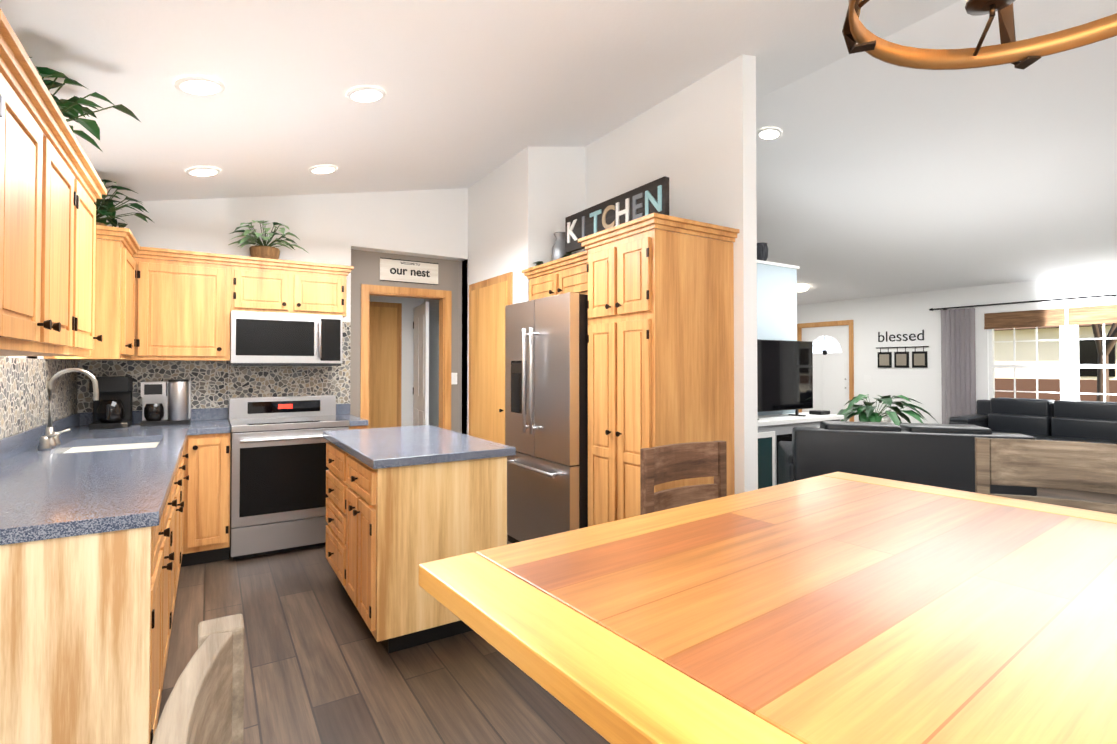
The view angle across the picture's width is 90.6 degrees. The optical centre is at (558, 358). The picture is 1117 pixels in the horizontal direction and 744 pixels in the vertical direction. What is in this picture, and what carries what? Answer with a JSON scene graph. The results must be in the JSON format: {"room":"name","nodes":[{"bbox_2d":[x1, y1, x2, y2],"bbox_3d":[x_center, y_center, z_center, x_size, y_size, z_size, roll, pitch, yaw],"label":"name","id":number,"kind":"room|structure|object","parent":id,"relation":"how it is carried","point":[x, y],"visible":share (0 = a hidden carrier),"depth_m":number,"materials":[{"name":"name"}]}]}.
{"room":"kitchen","nodes":[
{"label":"kitchen","id":0,"kind":"room"},
{"bbox_2d":[27,356,60,359],"bbox_3d":[-1.361,-0.526,0.594,0.120,3.700,8.120,0,-1,-32],"label":"wall","id":1,"kind":"structure","parent":0,"point":[40,357],"depth_m":2.99,"materials":[{"name":"white paint"}]},
{"bbox_2d":[6,356,37,358],"bbox_3d":[-2.646,-0.162,2.628,0.120,0.871,0.662,0,-1,-32],"label":"window","id":2,"kind":"structure","parent":1,"relation":"in","point":[33,357],"depth_m":2.88,"materials":[{"name":"white"}]},
{"bbox_2d":[0,33,51,355],"bbox_3d":[-1.573,-0.381,1.370,0.348,0.712,0.482,0,-1,-32],"label":"upper cabinet","id":3,"kind":"object","parent":1,"relation":"attached to","point":[25,151],"depth_m":1.50,"materials":[{"name":"brown wood"}]},
{"bbox_2d":[0,357,79,438],"bbox_3d":[-2.450,0.171,2.433,0.006,0.357,3.228,0,-1,-32],"label":"backsplash","id":4,"kind":"structure","parent":1,"relation":"attached to","point":[24,402],"depth_m":2.85,"materials":[{"name":"stone"}]},
{"bbox_2d":[48,117,83,356],"bbox_3d":[-1.823,-0.376,1.767,0.348,0.712,0.456,0,-1,-32],"label":"upper cabinet","id":5,"kind":"object","parent":1,"relation":"attached to","point":[52,188],"depth_m":1.93,"materials":[{"name":"brown wood"}]},
{"bbox_2d":[80,169,103,356],"bbox_3d":[-2.073,-0.370,2.164,0.348,0.712,0.482,0,-1,-32],"label":"upper cabinet","id":6,"kind":"object","parent":1,"relation":"attached to","point":[89,193],"depth_m":2.28,"materials":[{"name":"brown wood"}]},
{"bbox_2d":[29,57,139,150],"bbox_3d":[-1.876,-0.913,2.106,0.435,0.299,0.792,0,-1,-32],"label":"ivy plant","id":7,"kind":"object","parent":6,"relation":"on","point":[72,109],"visible":0.38,"depth_m":2.20,"materials":[{"name":"green plant"}]},
{"bbox_2d":[44,225,147,360],"bbox_3d":[-2.797,-0.378,3.352,0.390,0.759,0.570,0,-1,-32],"label":"upper cabinet","id":8,"kind":"object","parent":1,"relation":"attached to","point":[121,279],"depth_m":3.22,"materials":[{"name":"brown wood"}]},
{"bbox_2d":[94,179,152,227],"bbox_3d":[-2.783,-0.925,3.490,0.378,0.328,0.616,0,-1,-32],"label":"potted plant","id":9,"kind":"object","parent":8,"relation":"on","point":[106,207],"visible":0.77,"depth_m":3.44,"materials":[{"name":"plant"}]},
{"bbox_2d":[77,188,467,432],"bbox_3d":[-2.085,-0.470,4.666,3.000,3.700,0.140,0,-1,-32],"label":"wall","id":10,"kind":"structure","parent":0,"point":[334,229],"depth_m":4.66,"materials":[{"name":"white paint"}]},
{"bbox_2d":[80,322,350,416],"bbox_3d":[-2.540,0.060,4.283,1.766,0.770,0.006,0,-1,-32],"label":"backsplash","id":11,"kind":"structure","parent":10,"relation":"attached to","point":[209,379],"depth_m":4.26,"materials":[{"name":"stone"}]},
{"bbox_2d":[144,247,353,360],"bbox_3d":[-2.477,-0.367,4.111,1.742,0.759,0.372,0,-1,-32],"label":"upper cabinet","id":12,"kind":"object","parent":10,"relation":"attached to","point":[151,307],"depth_m":3.94,"materials":[{"name":"brown wood"}]},
{"bbox_2d":[229,220,307,258],"bbox_3d":[-2.188,-0.892,4.200,0.570,0.290,0.412,0,-1,-32],"label":"potted plant","id":13,"kind":"object","parent":12,"relation":"on","point":[260,250],"visible":0.98,"depth_m":4.18,"materials":[{"name":"plant"}]},
{"bbox_2d":[229,311,342,365],"bbox_3d":[-2.112,-0.144,4.292,0.756,0.394,0.436,0,-1,-32],"label":"over-the-range microwave","id":14,"kind":"object","parent":12,"relation":"attached to","point":[270,339],"visible":0.98,"depth_m":4.13,"materials":[{"name":"silver metal"}]},
{"bbox_2d":[370,295,423,426],"bbox_3d":[-2.129,0.101,6.143,1.550,2.600,0.120,0,-1,-32],"label":"wall","id":15,"kind":"structure","parent":0,"point":[409,305],"depth_m":6.32,"materials":[{"name":"white paint"}]},
{"bbox_2d":[369,302,401,427],"bbox_3d":[-2.059,0.382,6.075,0.670,2.035,0.057,0,-1,-32],"label":"hall door","id":16,"kind":"structure","parent":15,"relation":"in","point":[385,345],"depth_m":6.16,"materials":[{"name":"brown wood"}]},
{"bbox_2d":[413,302,428,425],"bbox_3d":[-1.495,0.406,5.976,0.041,1.975,0.724,0,-1,-24],"label":"hall door","id":17,"kind":"structure","parent":15,"relation":"in","point":[421,370],"depth_m":5.84,"materials":[{"name":"white wood"}]},
{"bbox_2d":[350,249,461,432],"bbox_3d":[-1.465,0.158,5.202,1.230,2.460,0.120,0,-1,-32],"label":"wall","id":18,"kind":"structure","parent":0,"point":[366,265],"depth_m":5.15,"materials":[{"name":"beige paint"}]},
{"bbox_2d":[360,284,451,429],"bbox_3d":[-1.439,0.360,5.205,0.850,2.055,0.137,0,-1,-32],"label":"door frame","id":19,"kind":"structure","parent":18,"relation":"attached to","point":[444,297],"depth_m":5.29,"materials":[{"name":"brown wood"}]},
{"bbox_2d":[380,257,437,284],"bbox_3d":[-1.394,-0.818,5.178,0.550,0.210,0.017,0,-1,-32],"label":"sign","id":20,"kind":"object","parent":18,"relation":"attached to","point":[387,265],"visible":1,"depth_m":5.16,"materials":[{"name":"white wood"}]},
{"bbox_2d":[390,268,429,276],"bbox_3d":[-1.387,-0.816,5.171,0.377,0.068,0.004,0,-1,-32],"label":"lettering","id":21,"kind":"object","parent":20,"relation":"attached to","point":[415,272],"visible":1,"depth_m":5.17,"materials":[{"name":"black"}]},
{"bbox_2d":[451,373,456,383],"bbox_3d":[-1.023,0.191,5.401,0.070,0.114,0.012,0,-1,-32],"label":"light switch","id":22,"kind":"object","parent":18,"relation":"attached to","point":[453,378],"visible":1,"depth_m":5.40,"materials":[{"name":"white plastic"}]},
{"bbox_2d":[424,152,520,434],"bbox_3d":[-0.942,-0.457,5.552,0.120,3.700,2.580,0,-1,-32],"label":"wall","id":23,"kind":"structure","parent":0,"point":[494,223],"depth_m":4.98,"materials":[{"name":"white paint"}]},
{"bbox_2d":[469,272,512,444],"bbox_3d":[-0.631,0.336,4.885,0.053,2.095,0.870,0,-1,-32],"label":"closet door","id":24,"kind":"structure","parent":23,"relation":"in","point":[490,299],"depth_m":4.88,"materials":[{"name":"brown wood"}]},
{"bbox_2d":[0,0,1116,304],"bbox_3d":[2.579,-1.566,3.874,10.330,1.055,9.500,0,-1,-32],"label":"ceiling","id":25,"kind":"structure","parent":0,"point":[874,178],"depth_m":3.50,"materials":[{"name":"white paint"}]},
{"bbox_2d":[174,76,224,95],"bbox_3d":[-1.626,-1.237,2.506,0.193,0.048,0.196,0,-1,-32],"label":"recessed light","id":26,"kind":"object","parent":25,"relation":"in","point":[199,86],"visible":0.96,"depth_m":2.49,"materials":[{"name":"white plastic"}]},
{"bbox_2d":[185,167,220,176],"bbox_3d":[-2.320,-1.222,3.606,0.193,0.048,0.196,0,-1,-32],"label":"recessed light","id":27,"kind":"object","parent":25,"relation":"in","point":[203,171],"visible":0.98,"depth_m":3.59,"materials":[{"name":"white"}]},
{"bbox_2d":[309,165,337,173],"bbox_3d":[-1.702,-1.370,3.997,0.193,0.048,0.196,0,-1,-32],"label":"recessed light","id":28,"kind":"object","parent":25,"relation":"in","point":[323,169],"visible":0.98,"depth_m":3.98,"materials":[{"name":"white"}]},
{"bbox_2d":[347,86,385,102],"bbox_3d":[-1.009,-1.385,2.898,0.193,0.048,0.196,0,-1,-32],"label":"recessed light","id":29,"kind":"object","parent":25,"relation":"in","point":[366,94],"visible":1,"depth_m":2.88,"materials":[{"name":"white plastic"}]},
{"bbox_2d":[757,128,781,139],"bbox_3d":[1.767,-1.886,4.632,0.195,0.039,0.196,0,-1,-32],"label":"recessed light","id":30,"kind":"object","parent":25,"relation":"in","point":[769,133],"visible":1,"depth_m":4.62,"materials":[{"name":"white plastic"}]},
{"bbox_2d":[797,285,808,291],"bbox_3d":[3.928,-1.139,8.976,0.260,0.098,0.256,0,-1,-32],"label":"ceiling light","id":31,"kind":"object","parent":25,"relation":"attached to","point":[801,288],"visible":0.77,"depth_m":8.87,"materials":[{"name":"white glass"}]},
{"bbox_2d":[842,0,1116,69],"bbox_3d":[0.954,-1.140,1.015,0.791,0.835,0.780,0,-1,-32],"label":"chandelier","id":32,"kind":"object","parent":25,"relation":"hanging from","point":[1013,51],"visible":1,"depth_m":1.34,"materials":[{"name":"gold metal"}]},
{"bbox_2d":[157,487,1116,743],"bbox_3d":[2.579,1.399,3.833,10.330,0.060,9.500,0,-1,-32],"label":"floor","id":33,"kind":"structure","parent":0,"point":[322,665],"depth_m":2.38,"materials":[{"name":"wood"}]},
{"bbox_2d":[0,434,203,743],"bbox_3d":[-2.195,0.919,2.690,0.720,0.867,3.047,0,-1,-32],"label":"base cabinet","id":34,"kind":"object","parent":33,"relation":"on","point":[86,621],"depth_m":1.49,"materials":[{"name":"brown wood"}]},
{"bbox_2d":[0,410,191,544],"bbox_3d":[-2.216,0.518,2.670,0.660,0.330,3.068,0,-1,-32],"label":"countertop","id":35,"kind":"structure","parent":34,"relation":"on","point":[81,478],"depth_m":2.00,"materials":[{"name":"grey stone"}]},
{"bbox_2d":[37,368,98,449],"bbox_3d":[-2.501,0.244,2.832,0.220,0.400,0.252,0,-1,-32],"label":"faucet","id":36,"kind":"object","parent":35,"relation":"on","point":[49,440],"visible":1,"depth_m":2.79,"materials":[{"name":"silver metal"}]},
{"bbox_2d":[89,376,132,428],"bbox_3d":[-2.991,0.286,3.693,0.200,0.339,0.280,0,-1,-32],"label":"coffee maker","id":37,"kind":"object","parent":35,"relation":"on","point":[112,406],"visible":0.94,"depth_m":3.64,"materials":[{"name":"black plastic"}]},
{"bbox_2d":[140,379,190,425],"bbox_3d":[-2.785,0.302,3.928,0.280,0.314,0.262,0,-1,-32],"label":"coffee maker","id":38,"kind":"object","parent":35,"relation":"on","point":[168,402],"visible":0.98,"depth_m":3.85,"materials":[{"name":"silver plastic"}]},
{"bbox_2d":[152,614,243,743],"bbox_3d":[-0.077,0.798,0.488,0.471,1.050,0.460,0,-1,-32],"label":"chair","id":39,"kind":"object","parent":33,"relation":"on","point":[204,704],"visible":1,"depth_m":0.51,"materials":[{"name":"brown wood"}]},
{"bbox_2d":[204,433,230,562],"bbox_3d":[-2.475,0.936,3.914,0.237,0.867,0.677,0,-1,-32],"label":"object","id":40,"kind":"structure","parent":33,"relation":"on","point":[216,446],"depth_m":3.68,"materials":[{"name":"brown wood"}]},
{"bbox_2d":[191,408,230,434],"bbox_3d":[-2.479,0.435,3.929,0.236,0.130,0.660,0,-1,-32],"label":"countertop","id":41,"kind":"structure","parent":40,"relation":"on","point":[204,420],"depth_m":4.09,"materials":[{"name":"grey stone"}]},
{"bbox_2d":[229,395,349,559],"bbox_3d":[-2.034,0.836,4.154,0.756,1.075,0.725,0,-1,-32],"label":"range","id":42,"kind":"object","parent":33,"relation":"on","point":[278,469],"visible":0.73,"depth_m":3.88,"materials":[{"name":"silver metal"}]},
{"bbox_2d":[348,425,367,429],"bbox_3d":[-1.676,0.943,4.430,0.135,0.867,0.657,0,-1,-32],"label":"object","id":43,"kind":"structure","parent":33,"relation":"on","point":[350,427],"depth_m":4.17,"materials":[{"name":"brown wood"}]},
{"bbox_2d":[336,403,367,425],"bbox_3d":[-1.676,0.442,4.437,0.136,0.130,0.658,0,-1,-32],"label":"countertop","id":44,"kind":"structure","parent":43,"relation":"on","point":[342,410],"depth_m":4.50,"materials":[{"name":"grey stone"}]},
{"bbox_2d":[325,442,506,652],"bbox_3d":[-0.871,0.925,3.106,0.690,0.868,1.200,0,-1,-32],"label":"kitchen island","id":45,"kind":"object","parent":33,"relation":"on","point":[389,530],"visible":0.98,"depth_m":2.59,"materials":[{"name":"brown wood"}]},
{"bbox_2d":[323,425,515,468],"bbox_3d":[-0.850,0.469,3.126,0.700,0.040,1.280,0,-1,-32],"label":"island countertop","id":46,"kind":"structure","parent":45,"relation":"on","point":[380,448],"depth_m":2.84,"materials":[{"name":"grey stone"}]},
{"bbox_2d":[505,292,587,543],"bbox_3d":[0.124,0.481,3.988,0.824,1.780,0.888,0,-1,-32],"label":"fridge","id":47,"kind":"object","parent":33,"relation":"on","point":[546,390],"visible":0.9,"depth_m":3.66,"materials":[{"name":"grey metal"}]},
{"bbox_2d":[578,213,739,526],"bbox_3d":[0.596,0.298,3.383,0.678,2.130,0.718,0,-1,-32],"label":"pantry cabinet","id":48,"kind":"object","parent":33,"relation":"on","point":[660,335],"visible":0.81,"depth_m":3.15,"materials":[{"name":"brown wood"}]},
{"bbox_2d":[565,176,668,252],"bbox_3d":[0.337,-0.891,3.526,0.035,0.250,1.020,0,-1,-32],"label":"kitchen sign","id":49,"kind":"object","parent":48,"relation":"on","point":[574,246],"visible":0.64,"depth_m":3.47,"materials":[{"name":"black wood"}]},
{"bbox_2d":[567,219,577,242],"bbox_3d":[0.100,-0.895,3.862,0.008,0.144,0.130,0,-1,-32],"label":"letter","id":50,"kind":"object","parent":49,"relation":"attached to","point":[570,232],"visible":0.96,"depth_m":3.88,"materials":[{"name":"white wood"}]},
{"bbox_2d":[582,216,584,236],"bbox_3d":[0.169,-0.896,3.752,0.008,0.144,0.028,0,-1,-32],"label":"letter","id":51,"kind":"object","parent":49,"relation":"attached to","point":[583,226],"visible":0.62,"depth_m":3.74,"materials":[{"name":"grey wood"}]},
{"bbox_2d":[590,209,601,232],"bbox_3d":[0.244,-0.898,3.634,0.008,0.144,0.122,0,-1,-32],"label":"letter","id":52,"kind":"object","parent":49,"relation":"attached to","point":[595,214],"visible":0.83,"depth_m":3.63,"materials":[{"name":"teal wood"}]},
{"bbox_2d":[602,205,614,228],"bbox_3d":[0.319,-0.900,3.515,0.008,0.148,0.131,0,-1,-32],"label":"letter","id":53,"kind":"object","parent":49,"relation":"attached to","point":[606,210],"visible":0.85,"depth_m":3.53,"materials":[{"name":"beige wood"}]},
{"bbox_2d":[616,198,628,225],"bbox_3d":[0.393,-0.901,3.397,0.008,0.144,0.124,0,-1,-32],"label":"letter","id":54,"kind":"object","parent":49,"relation":"attached to","point":[625,211],"visible":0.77,"depth_m":3.37,"materials":[{"name":"white wood"}]},
{"bbox_2d":[633,193,642,219],"bbox_3d":[0.470,-0.903,3.275,0.008,0.144,0.087,0,-1,-32],"label":"letter","id":55,"kind":"object","parent":49,"relation":"attached to","point":[636,206],"visible":0.88,"depth_m":3.28,"materials":[{"name":"grey wood"}]},
{"bbox_2d":[645,185,661,215],"bbox_3d":[0.542,-0.905,3.160,0.008,0.144,0.134,0,-1,-32],"label":"letter","id":56,"kind":"object","parent":49,"relation":"attached to","point":[654,202],"visible":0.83,"depth_m":3.15,"materials":[{"name":"teal wood"}]},
{"bbox_2d":[640,440,726,514],"bbox_3d":[0.631,0.851,2.140,0.460,0.990,0.471,0,-1,-32],"label":"chair","id":57,"kind":"object","parent":33,"relation":"on","point":[666,463],"visible":0.19,"depth_m":2.33,"materials":[{"name":"brown wood"}]},
{"bbox_2d":[419,472,1116,743],"bbox_3d":[0.810,0.876,1.069,1.700,0.910,1.400,1,-1,-36],"label":"dining table","id":58,"kind":"object","parent":33,"relation":"on","point":[839,608],"visible":1,"depth_m":0.90,"materials":[{"name":"brown wood"}]},
{"bbox_2d":[758,412,843,488],"bbox_3d":[2.236,0.994,5.630,1.600,0.800,0.455,0,-1,-32],"label":"tv stand","id":59,"kind":"object","parent":33,"relation":"on","point":[774,430],"visible":0.23,"depth_m":5.28,"materials":[{"name":"white wood"}]},
{"bbox_2d":[757,339,812,419],"bbox_3d":[2.189,0.200,5.602,1.240,0.784,0.180,0,-1,-32],"label":"screen","id":60,"kind":"object","parent":59,"relation":"on","point":[784,374],"visible":0.58,"depth_m":5.66,"materials":[{"name":"black plastic"}]},
{"bbox_2d":[809,410,829,414],"bbox_3d":[2.826,0.578,5.975,0.160,0.039,0.140,0,-1,-32],"label":"box","id":61,"kind":"object","parent":59,"relation":"on","point":[819,412],"visible":1,"depth_m":5.93,"materials":[{"name":"black plastic"}]},
{"bbox_2d":[836,394,934,425],"bbox_3d":[3.675,0.897,6.275,1.108,1.012,1.021,0,-1,-32],"label":"floor plant","id":62,"kind":"object","parent":33,"relation":"on","point":[865,413],"visible":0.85,"depth_m":6.13,"materials":[{"name":"green plant"}]},
{"bbox_2d":[778,421,1036,495],"bbox_3d":[2.549,0.925,4.246,1.520,0.900,0.950,0,-1,16],"label":"sofa","id":63,"kind":"object","parent":33,"relation":"on","point":[940,455],"visible":0.44,"depth_m":3.84,"materials":[{"name":"black leather"}]},
{"bbox_2d":[949,397,1116,443],"bbox_3d":[6.135,0.955,6.460,0.950,0.900,2.400,0,-1,-32],"label":"sofa","id":64,"kind":"object","parent":33,"relation":"on","point":[1070,420],"depth_m":6.80,"materials":[{"name":"black leather"}]},
{"bbox_2d":[975,437,1116,513],"bbox_3d":[1.684,0.816,1.772,0.500,1.050,0.471,0,-1,30],"label":"chair","id":65,"kind":"object","parent":33,"relation":"on","point":[1080,466],"visible":0.31,"depth_m":1.98,"materials":[{"name":"brown wood"}]},
{"bbox_2d":[521,147,798,415],"bbox_3d":[1.198,-0.460,5.347,3.520,3.700,0.190,0,-1,-32],"label":"wall","id":66,"kind":"structure","parent":0,"point":[552,188],"depth_m":4.51,"materials":[{"name":"white paint"}]},
{"bbox_2d":[757,242,767,260],"bbox_3d":[2.196,-1.152,6.004,0.160,0.200,0.156,0,-1,-32],"label":"speaker","id":67,"kind":"object","parent":66,"relation":"on","point":[762,250],"visible":0.54,"depth_m":5.94},
{"bbox_2d":[585,55,757,493],"bbox_3d":[0.708,-0.479,3.968,0.120,3.700,1.620,0,-1,-32],"label":"wall","id":68,"kind":"structure","parent":0,"point":[695,142],"depth_m":3.42,"materials":[{"name":"white paint"}]},
{"bbox_2d":[521,250,587,300],"bbox_3d":[0.209,-0.560,4.083,0.598,0.275,0.941,0,-1,-32],"label":"upper cabinet","id":69,"kind":"object","parent":68,"relation":"attached to","point":[546,280],"visible":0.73,"depth_m":3.89,"materials":[{"name":"brown wood"}]},
{"bbox_2d":[532,252,578,265],"bbox_3d":[0.008,-0.729,4.141,0.202,0.062,0.592,0,-1,-32],"label":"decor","id":70,"kind":"object","parent":69,"relation":"on","point":[539,262],"visible":0.33,"depth_m":4.00,"materials":[{"name":"green"}]},
{"bbox_2d":[552,232,569,260],"bbox_3d":[0.019,-0.823,4.165,0.140,0.250,0.197,0,-1,-32],"label":"decor","id":71,"kind":"object","parent":69,"relation":"on","point":[558,249],"visible":0.5,"depth_m":4.11,"materials":[{"name":"silver metal"}]},
{"bbox_2d":[797,271,1116,423],"bbox_3d":[6.842,-0.444,6.548,0.150,3.700,9.440,0,-1,-32],"label":"wall","id":72,"kind":"structure","parent":0,"point":[908,314],"depth_m":8.41,"materials":[{"name":"white paint"}]},
{"bbox_2d":[802,325,848,420],"bbox_3d":[4.744,0.435,9.812,0.075,2.023,0.916,0,-1,-32],"label":"front door","id":73,"kind":"structure","parent":72,"relation":"in","point":[831,369],"depth_m":9.73,"materials":[{"name":"white wood"}]},
{"bbox_2d":[797,320,853,421],"bbox_3d":[4.739,0.396,9.809,0.117,2.110,1.080,0,-1,-32],"label":"door frame","id":74,"kind":"structure","parent":72,"relation":"attached to","point":[851,345],"depth_m":9.38,"materials":[{"name":"brown wood"}]},
{"bbox_2d":[878,330,923,341],"bbox_3d":[5.388,-0.363,8.704,0.006,0.166,0.681,0,-1,-32],"label":"sign","id":75,"kind":"object","parent":72,"relation":"attached to","point":[890,337],"visible":1,"depth_m":8.70,"materials":[{"name":"black"}]},
{"bbox_2d":[877,346,928,367],"bbox_3d":[5.390,-0.028,8.676,0.026,0.328,0.780,0,-1,-32],"label":"frames","id":76,"kind":"object","parent":72,"relation":"attached to","point":[919,359],"visible":0.98,"depth_m":8.66,"materials":[{"name":"black metal"}]},
{"bbox_2d":[929,294,1116,310],"bbox_3d":[6.687,-0.763,6.554,0.109,0.039,4.110,0,-1,-32],"label":"curtain rod","id":77,"kind":"object","parent":72,"relation":"attached to","point":[1112,295],"visible":0.96,"depth_m":7.28,"materials":[{"name":"black metal"}]},
{"bbox_2d":[941,308,975,423],"bbox_3d":[5.756,0.336,7.950,0.060,2.120,0.430,0,-1,-32],"label":"sheer curtain","id":78,"kind":"object","parent":77,"relation":"hanging from","point":[958,368],"visible":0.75,"depth_m":7.95,"materials":[{"name":"grey fabric"}]},
{"bbox_2d":[988,311,1116,401],"bbox_3d":[6.736,0.103,6.651,0.112,1.430,2.700,0,-1,-32],"label":"window","id":79,"kind":"structure","parent":72,"relation":"in","point":[1069,365],"depth_m":7.03,"materials":[{"name":"white"}]},
{"bbox_2d":[984,304,1116,328],"bbox_3d":[6.675,-0.543,6.621,0.033,0.220,2.640,0,-1,-32],"label":"shades","id":80,"kind":"object","parent":79,"relation":"attached to","point":[1103,314],"visible":0.96,"depth_m":7.12,"materials":[{"name":"brown wood"}]},
{"label":"outside","id":81,"kind":"structure","parent":0,"visible":0},
{"bbox_3d":[30.875,2.089,25.218,60.440,0.150,70.000,0,-1,-32],"label":"ground","id":82,"kind":"structure","parent":81,"visible":0},
{"bbox_2d":[994,323,1116,401],"bbox_3d":[24.424,-0.798,15.277,11.200,5.350,29.000,0,-1,-32],"label":"house","id":83,"kind":"structure","parent":82,"relation":"on","point":[1048,378],"depth_m":18.67,"materials":[{"name":"brown brick"}]},
{"bbox_2d":[1092,323,1116,401],"bbox_3d":[10.955,-1.320,10.088,3.238,6.260,2.640,0,-1,-32],"label":"tree","id":84,"kind":"object","parent":82,"relation":"on","point":[1098,333],"depth_m":10.82,"materials":[{"name":"brown plant"}]}
]}

